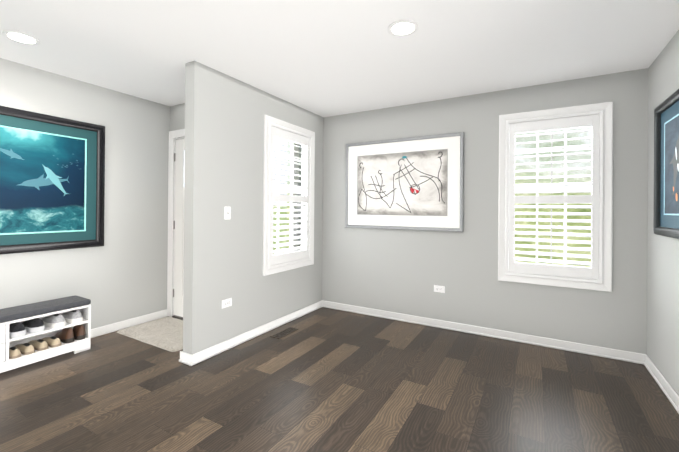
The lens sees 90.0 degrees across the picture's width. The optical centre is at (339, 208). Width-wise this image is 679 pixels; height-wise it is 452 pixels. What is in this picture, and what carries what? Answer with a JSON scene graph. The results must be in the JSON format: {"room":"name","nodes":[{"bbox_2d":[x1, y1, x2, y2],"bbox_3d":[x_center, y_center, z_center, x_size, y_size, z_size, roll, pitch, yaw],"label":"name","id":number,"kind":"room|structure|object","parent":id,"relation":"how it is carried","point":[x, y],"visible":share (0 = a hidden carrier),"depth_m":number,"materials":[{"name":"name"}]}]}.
{"room":"living room","nodes":[
{"label":"living room","id":0,"kind":"room"},
{"bbox_2d":[0,58,169,328],"bbox_3d":[-3.292,0.013,1.819,0.120,2.440,5.258,0,0,30],"label":"wall","id":1,"kind":"structure","parent":0,"point":[120,275],"depth_m":3.43,"materials":[{"name":"grey paint"}]},
{"bbox_2d":[0,106,104,254],"bbox_3d":[-2.691,-0.225,2.694,0.042,1.180,1.500,0,0,30],"label":"framed picture","id":2,"kind":"object","parent":1,"relation":"attached to","point":[52,182],"visible":1,"depth_m":2.97,"materials":[{"name":"black"}]},
{"bbox_2d":[0,127,84,232],"bbox_3d":[-2.694,-0.225,2.696,0.002,0.846,1.166,0,0,30],"label":"art","id":3,"kind":"object","parent":2,"relation":"attached to","point":[42,173],"depth_m":2.92},
{"bbox_2d":[91,309,167,337],"bbox_3d":[-3.239,1.192,1.780,0.024,0.083,5.018,0,0,30],"label":"baseboard","id":4,"kind":"structure","parent":1,"relation":"attached to","point":[109,328],"depth_m":3.54,"materials":[{"name":"white wood"}]},
{"bbox_2d":[170,103,184,315],"bbox_3d":[-1.433,0.032,3.712,1.208,2.440,0.120,0,0,30],"label":"wall","id":5,"kind":"structure","parent":0,"point":[177,117],"depth_m":3.90,"materials":[{"name":"grey paint"}]},
{"bbox_2d":[167,129,184,316],"bbox_3d":[-1.484,0.179,3.729,1.102,2.145,0.140,0,0,30],"label":"door frame","id":6,"kind":"structure","parent":5,"relation":"attached to","point":[175,135],"depth_m":3.92,"materials":[{"name":"white wood"}]},
{"bbox_2d":[172,315,182,319],"bbox_3d":[-1.494,1.243,3.728,0.912,0.018,0.140,0,0,30],"label":"door sill","id":7,"kind":"structure","parent":5,"relation":"attached to","point":[177,317],"depth_m":3.85,"materials":[{"name":"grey metal"}]},
{"bbox_2d":[173,138,184,316],"bbox_3d":[-1.518,0.219,3.686,0.916,2.022,0.108,0,0,30],"label":"door","id":8,"kind":"structure","parent":5,"relation":"in","point":[179,160],"depth_m":3.87,"materials":[{"name":"white paint"}]},
{"bbox_2d":[183,61,323,354],"bbox_3d":[-0.744,0.037,3.582,0.115,2.440,1.917,0,0,30],"label":"wall","id":9,"kind":"structure","parent":0,"point":[224,145],"depth_m":3.06,"materials":[{"name":"grey paint"}]},
{"bbox_2d":[179,351,193,365],"bbox_3d":[-1.238,1.210,2.739,0.163,0.083,0.024,0,0,30],"label":"baseboard","id":10,"kind":"structure","parent":9,"relation":"attached to","point":[186,358],"depth_m":2.73,"materials":[{"name":"white wood"}]},
{"bbox_2d":[221,298,231,308],"bbox_3d":[-1.002,0.842,3.020,0.009,0.072,0.116,0,0,30],"label":"outlet","id":11,"kind":"object","parent":9,"relation":"attached to","point":[226,303],"visible":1,"depth_m":3.02,"materials":[{"name":"white plastic"}]},
{"bbox_2d":[224,206,230,219],"bbox_3d":[-0.996,0.040,3.020,0.009,0.116,0.072,0,0,30],"label":"light switch","id":12,"kind":"object","parent":9,"relation":"attached to","point":[227,213],"visible":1,"depth_m":3.02,"materials":[{"name":"white plastic"}]},
{"bbox_2d":[193,300,322,364],"bbox_3d":[-0.697,1.216,3.539,0.024,0.083,1.904,0,0,30],"label":"baseboard","id":13,"kind":"structure","parent":9,"relation":"attached to","point":[210,352],"depth_m":3.26,"materials":[{"name":"white wood"}]},
{"bbox_2d":[263,115,314,275],"bbox_3d":[-0.583,-0.131,3.825,0.160,1.625,0.885,0,0,30],"label":"window","id":14,"kind":"structure","parent":9,"relation":"in","point":[305,139],"depth_m":3.75,"materials":[{"name":"white wood"}]},
{"bbox_2d":[0,307,678,451],"bbox_3d":[-0.989,1.300,1.203,4.740,0.100,6.508,0,0,30],"label":"floor","id":15,"kind":"structure","parent":0,"point":[323,379],"depth_m":2.26,"materials":[{"name":"brown wood"}]},
{"bbox_2d":[0,295,90,372],"bbox_3d":[-2.571,1.020,2.643,0.286,0.442,1.002,0,0,30],"label":"bench","id":16,"kind":"object","parent":15,"relation":"on","point":[31,333],"visible":1,"depth_m":2.77,"materials":[{"name":"white wood"}]},
{"bbox_2d":[0,295,90,322],"bbox_3d":[-2.570,0.821,2.643,0.286,0.046,1.002,0,0,30],"label":"cushion","id":17,"kind":"object","parent":16,"relation":"on","point":[20,313],"depth_m":2.76,"materials":[{"name":"grey fabric"}]},
{"bbox_2d":[117,317,182,351],"bbox_3d":[-1.706,1.239,3.429,0.960,0.018,0.581,0,0,30],"label":"doormat","id":18,"kind":"object","parent":15,"relation":"on","point":[165,333],"visible":0.6,"depth_m":3.36,"materials":[{"name":"beige fabric"}]},
{"bbox_2d":[270,327,297,338],"bbox_3d":[-0.555,1.255,3.435,0.115,0.006,0.310,0,0,30],"label":"floor vent","id":19,"kind":"object","parent":15,"relation":"in","point":[283,333],"visible":1,"depth_m":3.42,"materials":[{"name":"brown"}]},
{"bbox_2d":[0,0,678,116],"bbox_3d":[-0.968,-1.240,1.209,4.740,0.100,6.508,0,0,30],"label":"ceiling","id":20,"kind":"structure","parent":0,"point":[325,58],"depth_m":2.44,"materials":[{"name":"white paint"}]},
{"bbox_2d":[2,30,40,44],"bbox_3d":[-2.226,-1.192,2.379,0.200,0.010,0.200,0,0,30],"label":"recessed light","id":21,"kind":"object","parent":20,"relation":"in","point":[21,37],"visible":1,"depth_m":2.37,"materials":[{"name":"white plastic"}]},
{"bbox_2d":[387,20,418,36],"bbox_3d":[0.414,-1.171,2.215,0.200,0.010,0.200,0,0,30],"label":"recessed light","id":22,"kind":"object","parent":20,"relation":"in","point":[401,28],"visible":1,"depth_m":2.21,"materials":[{"name":"white"}]},
{"bbox_2d":[322,68,647,354],"bbox_3d":[1.193,0.053,3.641,3.412,2.440,0.120,0,0,30],"label":"wall","id":23,"kind":"structure","parent":0,"point":[399,271],"depth_m":3.42,"materials":[{"name":"grey paint"}]},
{"bbox_2d":[345,132,463,231],"bbox_3d":[0.678,-0.278,3.854,1.392,1.033,0.028,0,0,30],"label":"picture","id":24,"kind":"object","parent":23,"relation":"attached to","point":[412,183],"visible":1,"depth_m":3.81,"materials":[{"name":"white paper"}]},
{"bbox_2d":[358,150,446,214],"bbox_3d":[0.679,-0.278,3.856,1.054,0.695,0.002,0,0,30],"label":"art","id":25,"kind":"object","parent":24,"relation":"attached to","point":[407,182],"depth_m":3.83,"materials":[{"name":"paper"}]},
{"bbox_2d":[434,285,444,292],"bbox_3d":[1.067,0.861,3.632,0.116,0.072,0.009,0,0,30],"label":"electrical outlet","id":26,"kind":"object","parent":23,"relation":"attached to","point":[440,289],"visible":1,"depth_m":3.63,"materials":[{"name":"white plastic"}]},
{"bbox_2d":[322,300,645,364],"bbox_3d":[1.145,1.231,3.577,3.177,0.083,0.024,0,0,30],"label":"baseboard","id":27,"kind":"structure","parent":23,"relation":"attached to","point":[627,356],"depth_m":3.32,"materials":[{"name":"white wood"}]},
{"bbox_2d":[498,102,612,291],"bbox_3d":[1.976,-0.103,3.167,0.885,1.625,0.160,0,0,30],"label":"window","id":28,"kind":"structure","parent":23,"relation":"in","point":[597,274],"depth_m":3.10,"materials":[{"name":"white wood"}]},
{"bbox_2d":[647,30,678,395],"bbox_3d":[0.993,0.042,0.000,0.120,2.440,6.388,0,0,30],"label":"wall","id":29,"kind":"structure","parent":0,"point":[663,285],"depth_m":2.47,"materials":[{"name":"grey paint"}]},
{"bbox_2d":[644,355,678,413],"bbox_3d":[0.947,1.221,0.079,0.024,0.083,6.255,0,0,30],"label":"baseboard","id":30,"kind":"structure","parent":29,"relation":"attached to","point":[670,393],"depth_m":2.39,"materials":[{"name":"white wood"}]},
{"bbox_2d":[653,89,678,238],"bbox_3d":[1.976,-0.279,1.872,0.050,0.930,1.450,0,0,30],"label":"framed picture","id":31,"kind":"object","parent":29,"relation":"attached to","point":[666,169],"visible":1,"depth_m":2.31,"materials":[{"name":"black wood"}]},
{"bbox_2d":[665,116,678,213],"bbox_3d":[1.981,-0.279,1.869,0.002,0.620,1.140,0,0,30],"label":"art","id":32,"kind":"object","parent":31,"relation":"attached to","point":[672,124],"depth_m":2.24},
{"bbox_3d":[0.339,1.496,5.361,24.000,0.050,22.000,0,0,30],"label":"lawn","id":33,"kind":"structure","parent":0,"visible":0},
{"bbox_2d":[273,137,286,254],"bbox_3d":[-2.785,-0.897,8.334,0.010,4.700,8.000,0,0,30],"label":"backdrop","id":34,"kind":"object","parent":33,"relation":"on","point":[284,164],"depth_m":10.14,"materials":[{"name":"white"}]},
{"bbox_2d":[287,127,591,266],"bbox_3d":[3.026,-0.856,5.990,10.000,4.700,0.010,0,0,30],"label":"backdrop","id":35,"kind":"object","parent":33,"relation":"on","point":[557,158],"depth_m":5.67,"materials":[{"name":"white"}]},
{"bbox_3d":[-1.151,1.367,4.527,1.498,0.180,1.570,0,0,30],"label":"porch","id":36,"kind":"object","parent":33,"relation":"on","visible":0},
{"bbox_2d":[292,143,301,251],"bbox_3d":[-0.617,-0.028,5.008,0.120,2.620,0.120,0,0,30],"label":"porch post","id":37,"kind":"object","parent":36,"relation":"on","point":[298,155],"visible":0.12,"depth_m":4.95,"materials":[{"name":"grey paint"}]}
]}

